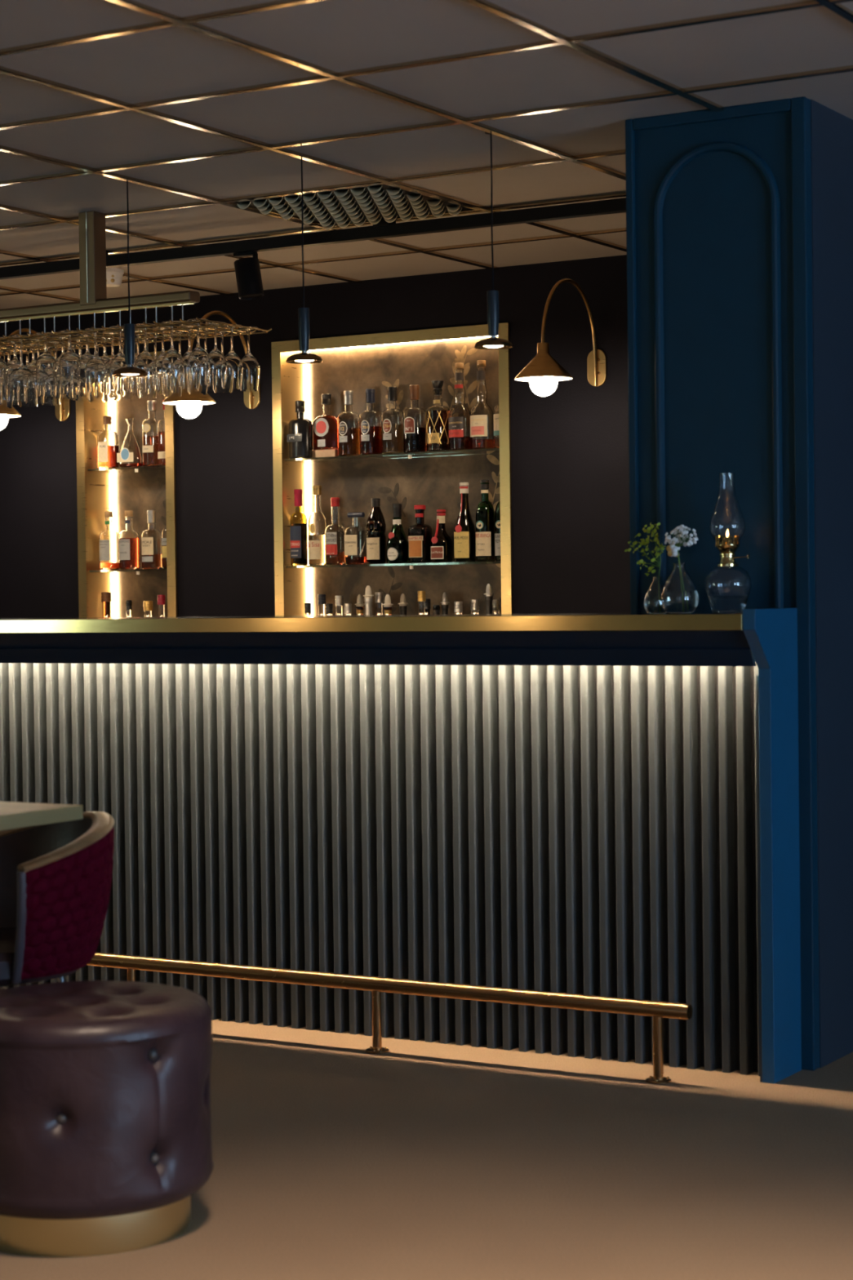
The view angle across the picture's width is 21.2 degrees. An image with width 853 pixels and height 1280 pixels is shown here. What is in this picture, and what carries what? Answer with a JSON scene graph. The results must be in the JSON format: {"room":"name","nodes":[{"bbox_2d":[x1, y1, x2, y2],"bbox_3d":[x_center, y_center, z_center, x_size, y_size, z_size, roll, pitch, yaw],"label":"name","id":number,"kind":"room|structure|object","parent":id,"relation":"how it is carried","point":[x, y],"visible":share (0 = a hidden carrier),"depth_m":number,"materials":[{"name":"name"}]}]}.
{"room":"cocktail bar","nodes":[
{"label":"cocktail bar","id":0,"kind":"room"},
{"bbox_2d":[0,254,631,617],"bbox_3d":[1.532,-0.182,7.868,12.600,2.402,0.260,0,1,31],"label":"wall","id":1,"kind":"structure","parent":0,"point":[570,463],"depth_m":8.77,"materials":[{"name":"paint"}]},
{"bbox_2d":[0,328,70,430],"bbox_3d":[-1.645,-1.054,9.278,0.201,0.428,0.522,0,1,31],"label":"wall lamp","id":2,"kind":"object","parent":1,"relation":"attached to","point":[62,411],"visible":0.62,"depth_m":9.31,"materials":[{"name":"gold metal"}]},
{"bbox_2d":[75,351,177,617],"bbox_3d":[-1.180,-0.487,9.418,0.501,1.361,0.201,0,1,31],"label":"display cabinet","id":3,"kind":"object","parent":1,"relation":"attached to","point":[139,489],"visible":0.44,"depth_m":9.49,"materials":[{"name":"gold metal"}]},
{"bbox_2d":[101,591,111,617],"bbox_3d":[-1.331,-0.014,9.509,0.052,0.370,0.052,0,1,31],"label":"bottle","id":4,"kind":"object","parent":3,"relation":"in","point":[105,596],"visible":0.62,"depth_m":9.49,"materials":[{"name":"brown glass"}]},
{"bbox_2d":[96,416,119,468],"bbox_3d":[-1.324,-0.819,9.477,0.104,0.219,0.066,0,1,31],"label":"bottle","id":5,"kind":"object","parent":3,"relation":"on","point":[108,444],"visible":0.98,"depth_m":9.45,"materials":[{"name":"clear glass"}]},
{"bbox_2d":[98,511,119,569],"bbox_3d":[-1.321,-0.413,9.504,0.084,0.244,0.085,0,1,31],"label":"bottle","id":6,"kind":"object","parent":3,"relation":"in","point":[108,539],"visible":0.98,"depth_m":9.47,"materials":[{"name":"clear glass"}]},
{"bbox_2d":[87,465,165,472],"bbox_3d":[-1.176,-0.706,9.408,0.435,0.008,0.157,0,1,31],"label":"glass shelf","id":7,"kind":"object","parent":3,"relation":"attached to","point":[91,468],"depth_m":9.43,"materials":[{"name":"white"}]},
{"bbox_2d":[88,568,167,572],"bbox_3d":[-1.171,-0.287,9.416,0.435,0.008,0.157,0,1,31],"label":"glass shelf","id":8,"kind":"object","parent":3,"relation":"attached to","point":[90,570],"depth_m":9.39,"materials":[{"name":"white"}]},
{"bbox_2d":[119,510,139,569],"bbox_3d":[-1.231,-0.413,9.450,0.084,0.244,0.085,0,1,31],"label":"bottle","id":9,"kind":"object","parent":3,"relation":"on","point":[129,539],"visible":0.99,"depth_m":9.42,"materials":[{"name":"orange glass"}]},
{"bbox_2d":[116,417,142,467],"bbox_3d":[-1.226,-0.813,9.434,0.112,0.205,0.068,0,1,31],"label":"bottle","id":10,"kind":"object","parent":3,"relation":"on","point":[130,455],"visible":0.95,"depth_m":9.41,"materials":[{"name":"clear glass"}]},
{"bbox_2d":[142,400,159,466],"bbox_3d":[-1.127,-0.846,9.377,0.082,0.272,0.083,0,1,31],"label":"bottle","id":11,"kind":"object","parent":3,"relation":"on","point":[149,425],"visible":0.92,"depth_m":9.34,"materials":[{"name":"clear glass"}]},
{"bbox_2d":[141,510,162,568],"bbox_3d":[-1.130,-0.412,9.390,0.084,0.242,0.085,0,1,31],"label":"bottle","id":12,"kind":"object","parent":3,"relation":"on","point":[151,538],"visible":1,"depth_m":9.36,"materials":[{"name":"clear glass"}]},
{"bbox_2d":[157,399,165,465],"bbox_3d":[-1.059,-0.846,9.338,0.082,0.272,0.083,0,1,31],"label":"bottle","id":13,"kind":"object","parent":3,"relation":"on","point":[161,424],"visible":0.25,"depth_m":9.31,"materials":[{"name":"clear glass"}]},
{"bbox_2d":[157,595,165,617],"bbox_3d":[-1.085,-0.007,9.363,0.052,0.355,0.052,0,1,31],"label":"bottle","id":14,"kind":"object","parent":3,"relation":"in","point":[161,598],"visible":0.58,"depth_m":9.35,"materials":[{"name":"clear glass"}]},
{"bbox_2d":[161,525,167,568],"bbox_3d":[-1.048,-0.445,9.341,0.072,0.306,0.073,0,1,31],"label":"bottle","id":15,"kind":"object","parent":3,"relation":"on","point":[164,530],"visible":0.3,"depth_m":9.31,"materials":[{"name":"clear glass"}]},
{"bbox_2d":[162,311,260,418],"bbox_3d":[-0.820,-1.056,8.788,0.201,0.428,0.522,0,1,31],"label":"wall lamp","id":16,"kind":"object","parent":1,"relation":"attached to","point":[188,406],"visible":0.51,"depth_m":8.64,"materials":[{"name":"gold metal"}]},
{"bbox_2d":[271,322,512,615],"bbox_3d":[-0.090,-0.489,8.771,1.064,1.361,0.201,0,1,31],"label":"display cabinet","id":17,"kind":"object","parent":1,"relation":"attached to","point":[357,363],"visible":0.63,"depth_m":8.88,"materials":[{"name":"gold metal"}]},
{"bbox_2d":[289,488,307,565],"bbox_3d":[-0.503,-0.442,8.967,0.067,0.300,0.069,0,1,31],"label":"bottle","id":18,"kind":"object","parent":17,"relation":"on","point":[298,521],"visible":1,"depth_m":8.94,"materials":[{"name":"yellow glass"}]},
{"bbox_2d":[286,400,312,458],"bbox_3d":[-0.497,-0.824,8.950,0.100,0.227,0.080,0,1,31],"label":"bottle","id":19,"kind":"object","parent":17,"relation":"on","point":[299,437],"visible":1,"depth_m":8.92,"materials":[{"name":"black glass"}]},
{"bbox_2d":[307,485,326,565],"bbox_3d":[-0.429,-0.450,8.973,0.074,0.314,0.075,0,1,31],"label":"bottle","id":20,"kind":"object","parent":17,"relation":"on","point":[317,523],"visible":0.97,"depth_m":8.95,"materials":[{"name":"clear glass"}]},
{"bbox_2d":[317,594,325,615],"bbox_3d":[-0.411,-0.006,9.009,0.052,0.349,0.052,0,1,31],"label":"bottle","id":21,"kind":"object","parent":17,"relation":"in","point":[321,597],"visible":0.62,"depth_m":9.00,"materials":[{"name":"clear glass"}]},
{"bbox_2d":[311,448,337,457],"bbox_3d":[-0.387,-0.728,8.959,0.124,0.032,0.090,0,1,31],"label":"block","id":22,"kind":"object","parent":17,"relation":"on","point":[331,452],"visible":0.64,"depth_m":8.91,"materials":[{"name":"brown wood"}]},
{"bbox_2d":[311,393,337,450],"bbox_3d":[-0.392,-0.855,8.957,0.140,0.220,0.080,0,1,31],"label":"bottle","id":23,"kind":"object","parent":22,"relation":"on","point":[324,427],"visible":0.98,"depth_m":8.93,"materials":[{"name":"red glass"}]},
{"bbox_2d":[324,497,346,564],"bbox_3d":[-0.356,-0.425,8.931,0.084,0.264,0.085,0,1,31],"label":"bottle","id":24,"kind":"object","parent":17,"relation":"on","point":[335,531],"visible":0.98,"depth_m":8.90,"materials":[{"name":"clear glass"}]},
{"bbox_2d":[337,391,359,456],"bbox_3d":[-0.303,-0.840,8.888,0.090,0.257,0.091,0,1,31],"label":"bottle","id":25,"kind":"object","parent":17,"relation":"on","point":[348,421],"visible":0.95,"depth_m":8.85,"materials":[{"name":"clear glass"}]},
{"bbox_2d":[344,511,367,564],"bbox_3d":[-0.274,-0.395,8.882,0.080,0.204,0.082,0,1,31],"label":"bottle","id":26,"kind":"object","parent":17,"relation":"on","point":[355,536],"visible":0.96,"depth_m":8.85,"materials":[{"name":"clear glass"}]},
{"bbox_2d":[363,585,373,614],"bbox_3d":[-0.223,-0.021,8.830,0.052,0.380,0.052,0,1,31],"label":"bottle","id":27,"kind":"object","parent":17,"relation":"in","point":[367,597],"visible":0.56,"depth_m":8.82,"materials":[{"name":"silver metal"}]},
{"bbox_2d":[359,388,381,455],"bbox_3d":[-0.216,-0.842,8.837,0.090,0.259,0.091,0,1,31],"label":"bottle","id":28,"kind":"object","parent":17,"relation":"on","point":[370,420],"visible":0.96,"depth_m":8.80,"materials":[{"name":"clear glass"}]},
{"bbox_2d":[366,497,386,564],"bbox_3d":[-0.195,-0.421,8.835,0.077,0.255,0.078,0,1,31],"label":"bottle","id":29,"kind":"object","parent":17,"relation":"on","point":[375,523],"visible":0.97,"depth_m":8.81,"materials":[{"name":"brown glass"}]},
{"bbox_2d":[374,591,382,614],"bbox_3d":[-0.182,-0.009,8.874,0.052,0.353,0.052,0,1,31],"label":"bottle","id":30,"kind":"object","parent":17,"relation":"in","point":[379,595],"visible":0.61,"depth_m":8.86,"materials":[{"name":"clear glass"}]},
{"bbox_2d":[378,566,402,614],"bbox_3d":[-0.151,-0.136,8.921,0.137,0.317,0.001,0,1,31],"label":"print","id":31,"kind":"object","parent":17,"relation":"attached to","point":[390,578],"depth_m":8.91,"materials":[{"name":"brown paper"}]},
{"bbox_2d":[381,386,403,453],"bbox_3d":[-0.130,-0.843,8.786,0.090,0.261,0.091,0,1,31],"label":"bottle","id":32,"kind":"object","parent":17,"relation":"on","point":[392,418],"visible":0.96,"depth_m":8.75,"materials":[{"name":"clear glass"}]},
{"bbox_2d":[377,483,406,516],"bbox_3d":[-0.134,-0.544,8.900,0.133,0.135,0.001,0,1,31],"label":"print","id":33,"kind":"object","parent":17,"relation":"attached to","point":[389,494],"depth_m":8.90,"materials":[{"name":"brown paint"}]},
{"bbox_2d":[284,448,499,462],"bbox_3d":[-0.091,-0.708,8.764,0.990,0.008,0.157,0,1,31],"label":"glass shelf","id":34,"kind":"object","parent":17,"relation":"attached to","point":[492,455],"depth_m":8.77,"materials":[{"name":"white"}]},
{"bbox_2d":[285,561,501,568],"bbox_3d":[-0.085,-0.289,8.771,0.990,0.008,0.157,0,1,31],"label":"glass shelf","id":35,"kind":"object","parent":17,"relation":"attached to","point":[467,564],"depth_m":8.76,"materials":[{"name":"white"}]},
{"bbox_2d":[382,378,407,411],"bbox_3d":[-0.124,-0.926,8.885,0.115,0.178,0.001,0,1,31],"label":"print","id":36,"kind":"object","parent":17,"relation":"attached to","point":[401,384],"depth_m":8.88,"materials":[{"name":"beige paint"}]},
{"bbox_2d":[386,503,408,564],"bbox_3d":[-0.112,-0.409,8.786,0.088,0.231,0.090,0,1,31],"label":"bottle","id":37,"kind":"object","parent":17,"relation":"on","point":[397,549],"visible":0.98,"depth_m":8.76,"materials":[{"name":"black glass"}]},
{"bbox_2d":[403,384,426,453],"bbox_3d":[-0.045,-0.843,8.735,0.090,0.262,0.091,0,1,31],"label":"bottle","id":38,"kind":"object","parent":17,"relation":"on","point":[415,440],"visible":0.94,"depth_m":8.70,"materials":[{"name":"clear glass"}]},
{"bbox_2d":[408,505,432,563],"bbox_3d":[-0.025,-0.405,8.734,0.092,0.222,0.094,0,1,31],"label":"bottle","id":39,"kind":"object","parent":17,"relation":"on","point":[420,534],"visible":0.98,"depth_m":8.70,"materials":[{"name":"brown glass"}]},
{"bbox_2d":[417,591,426,614],"bbox_3d":[-0.017,-0.009,8.708,0.052,0.356,0.052,0,1,31],"label":"bottle","id":40,"kind":"object","parent":17,"relation":"in","point":[421,594],"visible":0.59,"depth_m":8.69,"materials":[{"name":"clear glass"}]},
{"bbox_2d":[425,380,449,451],"bbox_3d":[0.044,-0.849,8.681,0.092,0.273,0.092,0,1,31],"label":"bottle","id":41,"kind":"object","parent":17,"relation":"on","point":[437,415],"visible":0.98,"depth_m":8.65,"materials":[{"name":"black glass"}]},
{"bbox_2d":[430,509,453,562],"bbox_3d":[0.057,-0.395,8.686,0.086,0.202,0.088,0,1,31],"label":"bottle","id":42,"kind":"object","parent":17,"relation":"on","point":[442,546],"visible":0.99,"depth_m":8.66,"materials":[{"name":"brown glass"}]},
{"bbox_2d":[448,362,471,450],"bbox_3d":[0.126,-0.880,8.633,0.088,0.334,0.090,0,1,31],"label":"bottle","id":43,"kind":"object","parent":17,"relation":"on","point":[459,418],"visible":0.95,"depth_m":8.60,"materials":[{"name":"clear glass"}]},
{"bbox_2d":[443,347,477,411],"bbox_3d":[0.130,-0.961,8.733,0.157,0.306,0.001,0,1,31],"label":"print","id":44,"kind":"object","parent":17,"relation":"attached to","point":[468,356],"depth_m":8.73,"materials":[{"name":"beige paint"}]},
{"bbox_2d":[453,482,475,562],"bbox_3d":[0.143,-0.444,8.632,0.081,0.301,0.084,0,1,31],"label":"bottle","id":45,"kind":"object","parent":17,"relation":"on","point":[464,538],"visible":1,"depth_m":8.61,"materials":[{"name":"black glass"}]},
{"bbox_2d":[470,360,493,449],"bbox_3d":[0.208,-0.882,8.584,0.088,0.338,0.090,0,1,31],"label":"bottle","id":46,"kind":"object","parent":17,"relation":"on","point":[482,415],"visible":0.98,"depth_m":8.56,"materials":[{"name":"clear glass"}]},
{"bbox_2d":[475,480,495,561],"bbox_3d":[0.221,-0.448,8.587,0.073,0.308,0.075,0,1,31],"label":"bottle","id":47,"kind":"object","parent":17,"relation":"on","point":[485,512],"visible":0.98,"depth_m":8.56,"materials":[{"name":"green glass"}]},
{"bbox_2d":[484,583,493,613],"bbox_3d":[0.236,-0.022,8.558,0.052,0.380,0.052,0,1,31],"label":"bottle","id":48,"kind":"object","parent":17,"relation":"in","point":[488,595],"visible":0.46,"depth_m":8.55,"materials":[{"name":"glass"}]},
{"bbox_2d":[486,454,499,482],"bbox_3d":[0.284,-0.622,8.650,0.126,0.168,0.001,0,1,31],"label":"print","id":49,"kind":"object","parent":17,"relation":"attached to","point":[492,460],"depth_m":8.67,"materials":[{"name":"brown paint"}]},
{"bbox_2d":[488,471,500,511],"bbox_3d":[0.261,-0.518,8.666,0.122,0.278,0.001,0,1,31],"label":"print","id":50,"kind":"object","parent":17,"relation":"attached to","point":[494,477],"depth_m":8.67,"materials":[{"name":"brown paint"}]},
{"bbox_2d":[493,404,499,448],"bbox_3d":[0.294,-0.882,8.533,0.088,0.338,0.090,0,1,31],"label":"bottle","id":51,"kind":"object","parent":17,"relation":"on","point":[496,421],"visible":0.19,"depth_m":8.51,"materials":[{"name":"clear glass"}]},
{"bbox_2d":[494,501,501,561],"bbox_3d":[0.292,-0.448,8.545,0.073,0.308,0.075,0,1,31],"label":"bottle","id":52,"kind":"object","parent":17,"relation":"on","point":[497,513],"visible":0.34,"depth_m":8.52,"materials":[{"name":"green glass"}]},
{"bbox_2d":[514,278,607,396],"bbox_3d":[0.484,-1.058,8.014,0.201,0.428,0.522,0,1,31],"label":"wall lamp","id":53,"kind":"object","parent":1,"relation":"attached to","point":[543,372],"visible":1,"depth_m":7.87,"materials":[{"name":"gold metal"}]},
{"bbox_2d":[0,1017,852,1279],"bbox_3d":[-1.025,1.189,3.559,13.000,0.120,10.620,0,1,31],"label":"floor","id":54,"kind":"structure","parent":0,"point":[333,1159],"depth_m":4.68,"materials":[{"name":"concrete"}]},
{"bbox_2d":[0,801,83,830],"bbox_3d":[-1.175,0.728,4.532,0.700,0.770,0.700,0,1,31],"label":"table","id":55,"kind":"object","parent":54,"relation":"on","point":[13,815],"visible":1,"depth_m":4.56,"materials":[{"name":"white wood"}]},
{"bbox_2d":[0,811,114,989],"bbox_3d":[-0.885,0.738,4.833,0.484,0.728,0.479,0,1,31],"label":"tub chair","id":56,"kind":"object","parent":54,"relation":"on","point":[55,878],"visible":0.98,"depth_m":4.68,"materials":[{"name":"fabric"}]},
{"bbox_2d":[0,980,213,1257],"bbox_3d":[-0.656,0.895,4.323,0.501,0.431,0.500,0,1,31],"label":"pouf","id":57,"kind":"object","parent":54,"relation":"on","point":[105,1128],"visible":1,"depth_m":4.12,"materials":[{"name":"purple leather"}]},
{"bbox_2d":[86,952,693,1084],"bbox_3d":[-1.571,0.980,6.818,5.133,0.195,0.062,0,1,31],"label":"rail","id":58,"kind":"object","parent":54,"relation":"on","point":[659,1011],"visible":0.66,"depth_m":5.90,"materials":[{"name":"gold metal"}]},
{"bbox_2d":[0,608,801,1083],"bbox_3d":[-1.355,0.498,7.011,5.308,1.146,0.552,0,1,31],"label":"bar counter","id":59,"kind":"object","parent":54,"relation":"on","point":[612,814],"depth_m":6.04,"materials":[{"name":"paint"}]},
{"bbox_2d":[0,613,742,633],"bbox_3d":[-1.324,-0.047,7.099,5.274,0.039,0.756,0,1,31],"label":"countertop","id":60,"kind":"structure","parent":59,"relation":"on","point":[545,621],"depth_m":5.98,"materials":[{"name":"gold metal"}]},
{"bbox_2d":[644,577,666,613],"bbox_3d":[0.581,-0.112,5.748,0.068,0.093,0.068,0,1,31],"label":"glass vase","id":61,"kind":"object","parent":60,"relation":"on","point":[652,600],"visible":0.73,"depth_m":5.72,"materials":[{"name":"clear glass"}]},
{"bbox_2d":[624,522,666,577],"bbox_3d":[0.554,-0.185,5.759,0.117,0.223,0.056,0,1,31],"label":"sprig","id":62,"kind":"object","parent":61,"relation":"in","point":[643,543],"visible":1,"depth_m":5.75,"materials":[{"name":"green plant"}]},
{"bbox_2d":[661,563,698,613],"bbox_3d":[0.627,-0.127,5.650,0.092,0.126,0.092,0,1,31],"label":"glass vase","id":63,"kind":"object","parent":60,"relation":"on","point":[679,595],"visible":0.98,"depth_m":5.62,"materials":[{"name":"clear glass"}]},
{"bbox_2d":[664,524,697,563],"bbox_3d":[0.632,-0.178,5.649,0.083,0.213,0.079,-1,1,10],"label":"flower","id":64,"kind":"object","parent":63,"relation":"in","point":[673,549],"visible":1,"depth_m":5.64,"materials":[{"name":"white plant"}]},
{"bbox_2d":[704,472,751,613],"bbox_3d":[0.741,-0.238,5.620,0.115,0.345,0.115,0,1,31],"label":"oil lamp","id":65,"kind":"object","parent":60,"relation":"on","point":[728,585],"visible":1,"depth_m":5.59,"materials":[{"name":"clear glass"}]},
{"bbox_2d":[0,0,852,309],"bbox_3d":[-1.056,-1.332,3.513,13.000,0.120,10.620,0,1,31],"label":"ceiling","id":66,"kind":"structure","parent":0,"point":[338,36],"depth_m":5.64,"materials":[{"name":"white tile"}]},
{"bbox_2d":[106,267,124,286],"bbox_3d":[-1.161,-1.329,8.380,0.100,0.058,0.100,0,1,31],"label":"smoke detector","id":67,"kind":"object","parent":66,"relation":"attached to","point":[113,276],"visible":0.67,"depth_m":8.34,"materials":[{"name":"plastic"}]},
{"bbox_2d":[112,180,147,377],"bbox_3d":[-0.860,-1.047,6.594,0.102,0.565,0.102,0,1,31],"label":"pendant lamp","id":68,"kind":"object","parent":66,"relation":"hanging from","point":[129,371],"visible":1,"depth_m":6.59,"materials":[{"name":"black metal"}]},
{"bbox_2d":[0,210,271,355],"bbox_3d":[-1.573,-1.156,7.681,2.256,0.370,0.428,0,1,31],"label":"glass rack","id":69,"kind":"object","parent":66,"relation":"hanging from","point":[92,245],"visible":0.91,"depth_m":7.15,"materials":[{"name":"gold metal"}]},
{"bbox_2d":[0,337,7,399],"bbox_3d":[-1.396,-0.883,7.425,0.071,0.202,0.071,-1,1,-11],"label":"glass","id":70,"kind":"object","parent":69,"relation":"hanging from","point":[3,366],"visible":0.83,"depth_m":7.41,"materials":[{"name":"white"}]},
{"bbox_2d":[4,339,25,402],"bbox_3d":[-1.351,-0.885,7.502,0.071,0.202,0.071,1,3,43],"label":"glass","id":71,"kind":"object","parent":69,"relation":"hanging from","point":[14,395],"visible":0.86,"depth_m":7.48,"materials":[{"name":"white"}]},
{"bbox_2d":[8,334,34,388],"bbox_3d":[-1.309,-0.900,7.375,0.080,0.168,0.080,0,1,20],"label":"glass","id":72,"kind":"object","parent":69,"relation":"hanging from","point":[20,377],"visible":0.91,"depth_m":7.35,"materials":[{"name":"clear glass"}]},
{"bbox_2d":[23,342,44,404],"bbox_3d":[-1.303,-0.887,7.576,0.071,0.202,0.071,-2,1,-29],"label":"glass","id":73,"kind":"object","parent":69,"relation":"hanging from","point":[31,397],"visible":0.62,"depth_m":7.55,"materials":[{"name":"white"}]},
{"bbox_2d":[34,332,57,396],"bbox_3d":[-1.220,-0.884,7.321,0.071,0.202,0.071,-1,1,20],"label":"glass","id":74,"kind":"object","parent":69,"relation":"hanging from","point":[46,363],"visible":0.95,"depth_m":7.30,"materials":[{"name":"clear glass"}]},
{"bbox_2d":[39,344,60,405],"bbox_3d":[-1.261,-0.889,7.652,0.071,0.202,0.071,-1,1,13],"label":"glass","id":75,"kind":"object","parent":69,"relation":"hanging from","point":[48,401],"visible":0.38,"depth_m":7.63,"materials":[{"name":"white"}]},
{"bbox_2d":[51,334,74,398],"bbox_3d":[-1.177,-0.886,7.399,0.071,0.202,0.071,1,2,41],"label":"glass","id":76,"kind":"object","parent":69,"relation":"hanging from","point":[59,395],"visible":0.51,"depth_m":7.37,"materials":[{"name":"clear glass"}]},
{"bbox_2d":[57,330,79,395],"bbox_3d":[-1.136,-0.884,7.271,0.071,0.202,0.071,0,2,21],"label":"glass","id":77,"kind":"object","parent":69,"relation":"hanging from","point":[69,362],"visible":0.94,"depth_m":7.25,"materials":[{"name":"clear glass"}]},
{"bbox_2d":[75,333,97,396],"bbox_3d":[-1.090,-0.886,7.346,0.071,0.202,0.071,-1,0,-21],"label":"glass","id":78,"kind":"object","parent":69,"relation":"hanging from","point":[84,358],"visible":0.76,"depth_m":7.32,"materials":[{"name":"clear glass"}]},
{"bbox_2d":[84,328,106,392],"bbox_3d":[-1.046,-0.884,7.217,0.070,0.201,0.070,-1,1,6],"label":"glass","id":79,"kind":"object","parent":69,"relation":"hanging from","point":[95,370],"visible":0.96,"depth_m":7.19,"materials":[{"name":"clear glass"}]},
{"bbox_2d":[95,336,115,399],"bbox_3d":[-1.046,-0.888,7.421,0.071,0.202,0.071,0,1,20],"label":"glass","id":80,"kind":"object","parent":69,"relation":"hanging from","point":[104,357],"visible":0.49,"depth_m":7.41,"materials":[{"name":"white"}]},
{"bbox_2d":[102,330,122,395],"bbox_3d":[-1.003,-0.886,7.295,0.070,0.201,0.070,0,1,7],"label":"glass","id":81,"kind":"object","parent":69,"relation":"hanging from","point":[108,391],"visible":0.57,"depth_m":7.28,"materials":[{"name":"clear glass"}]},
{"bbox_2d":[109,325,131,391],"bbox_3d":[-0.962,-0.885,7.168,0.070,0.201,0.070,-1,2,-37],"label":"glass","id":82,"kind":"object","parent":69,"relation":"hanging from","point":[117,384],"visible":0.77,"depth_m":7.15,"materials":[{"name":"white"}]},
{"bbox_2d":[128,328,147,392],"bbox_3d":[-0.915,-0.886,7.241,0.070,0.201,0.070,0,1,21],"label":"glass","id":83,"kind":"object","parent":69,"relation":"hanging from","point":[133,388],"visible":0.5,"depth_m":7.22,"materials":[{"name":"clear glass"}]},
{"bbox_2d":[134,323,156,389],"bbox_3d":[-0.876,-0.885,7.115,0.070,0.201,0.070,0,1,9],"label":"glass","id":84,"kind":"object","parent":69,"relation":"hanging from","point":[144,361],"visible":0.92,"depth_m":7.09,"materials":[{"name":"white"}]},
{"bbox_2d":[146,331,164,395],"bbox_3d":[-0.869,-0.888,7.317,0.070,0.201,0.070,-1,1,4],"label":"glass","id":85,"kind":"object","parent":69,"relation":"hanging from","point":[151,392],"visible":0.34,"depth_m":7.31,"materials":[{"name":"clear glass"}]},
{"bbox_2d":[152,325,173,391],"bbox_3d":[-0.830,-0.887,7.189,0.070,0.201,0.070,0,1,22],"label":"glass","id":86,"kind":"object","parent":69,"relation":"hanging from","point":[159,386],"visible":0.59,"depth_m":7.17,"materials":[{"name":"white"}]},
{"bbox_2d":[160,320,183,386],"bbox_3d":[-0.786,-0.885,7.063,0.070,0.201,0.070,-3,2,-44],"label":"glass","id":87,"kind":"object","parent":69,"relation":"hanging from","point":[172,363],"visible":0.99,"depth_m":7.04,"materials":[{"name":"white"}]},
{"bbox_2d":[169,328,190,393],"bbox_3d":[-0.785,-0.889,7.266,0.070,0.201,0.070,0,1,23],"label":"glass","id":88,"kind":"object","parent":69,"relation":"hanging from","point":[175,389],"visible":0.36,"depth_m":7.26,"materials":[{"name":"clear glass"}]},
{"bbox_2d":[178,323,199,389],"bbox_3d":[-0.741,-0.887,7.137,0.070,0.201,0.070,0,1,5],"label":"glass","id":89,"kind":"object","parent":69,"relation":"hanging from","point":[186,385],"visible":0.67,"depth_m":7.11,"materials":[{"name":"white"}]},
{"bbox_2d":[186,318,210,385],"bbox_3d":[-0.700,-0.885,7.013,0.070,0.201,0.070,-2,1,-41],"label":"glass","id":90,"kind":"object","parent":69,"relation":"hanging from","point":[198,363],"visible":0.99,"depth_m":6.99,"materials":[{"name":"white"}]},
{"bbox_2d":[195,327,215,391],"bbox_3d":[-0.697,-0.889,7.215,0.070,0.201,0.070,-1,1,19],"label":"glass","id":91,"kind":"object","parent":69,"relation":"hanging from","point":[202,388],"visible":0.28,"depth_m":7.21,"materials":[{"name":"white"}]},
{"bbox_2d":[204,321,226,387],"bbox_3d":[-0.655,-0.887,7.088,0.070,0.201,0.070,-1,1,-19],"label":"glass","id":92,"kind":"object","parent":69,"relation":"hanging from","point":[218,368],"visible":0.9,"depth_m":7.06,"materials":[{"name":"white"}]},
{"bbox_2d":[222,324,243,389],"bbox_3d":[-0.611,-0.889,7.164,0.070,0.201,0.070,0,2,5],"label":"glass","id":93,"kind":"object","parent":69,"relation":"hanging from","point":[234,364],"visible":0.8,"depth_m":7.14,"materials":[{"name":"white"}]},
{"bbox_2d":[238,326,260,391],"bbox_3d":[-0.563,-0.891,7.235,0.070,0.201,0.070,-1,1,-35],"label":"glass","id":94,"kind":"object","parent":69,"relation":"hanging from","point":[251,371],"visible":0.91,"depth_m":7.21,"materials":[{"name":"clear glass"}]},
{"bbox_2d":[285,157,322,364],"bbox_3d":[-0.340,-1.048,6.285,0.102,0.565,0.102,0,1,31],"label":"pendant lamp","id":95,"kind":"object","parent":66,"relation":"hanging from","point":[303,357],"visible":1,"depth_m":6.28,"materials":[{"name":"black metal"}]},
{"bbox_2d":[0,197,626,279],"bbox_3d":[-0.694,-1.320,7.649,7.000,0.062,0.044,0,1,31],"label":"track","id":96,"kind":"object","parent":66,"relation":"attached to","point":[383,229],"visible":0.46,"depth_m":7.38,"materials":[{"name":"black metal"}]},
{"bbox_2d":[233,251,263,300],"bbox_3d":[-0.592,-1.211,7.591,0.104,0.156,0.084,0,1,31],"label":"track spotlight","id":97,"kind":"object","parent":96,"relation":"attached to","point":[247,270],"visible":1,"depth_m":7.56,"materials":[{"name":"black metal"}]},
{"bbox_2d":[227,183,479,229],"bbox_3d":[-0.218,-1.333,7.054,0.584,0.025,0.584,0,1,31],"label":"ceiling vent","id":98,"kind":"object","parent":66,"relation":"in","point":[357,206],"visible":1,"depth_m":7.03,"materials":[{"name":"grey metal"}]},
{"bbox_2d":[0,0,852,302],"bbox_3d":[-1.107,-1.265,3.429,12.600,0.010,10.020,0,1,31],"label":"trim","id":99,"kind":"structure","parent":66,"relation":"attached to","point":[170,20],"depth_m":5.78,"materials":[{"name":"gold metal"}]},
{"bbox_2d":[474,131,512,349],"bbox_3d":[0.172,-1.049,5.981,0.102,0.565,0.102,0,1,31],"label":"pendant lamp","id":100,"kind":"object","parent":66,"relation":"hanging from","point":[492,343],"visible":1,"depth_m":5.97,"materials":[{"name":"black metal"}]},
{"bbox_2d":[625,96,852,1071],"bbox_3d":[1.270,-0.157,6.652,0.490,2.402,2.100,0,1,31],"label":"pillar","id":101,"kind":"structure","parent":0,"point":[740,218],"depth_m":5.74,"materials":[{"name":"blue paint"}]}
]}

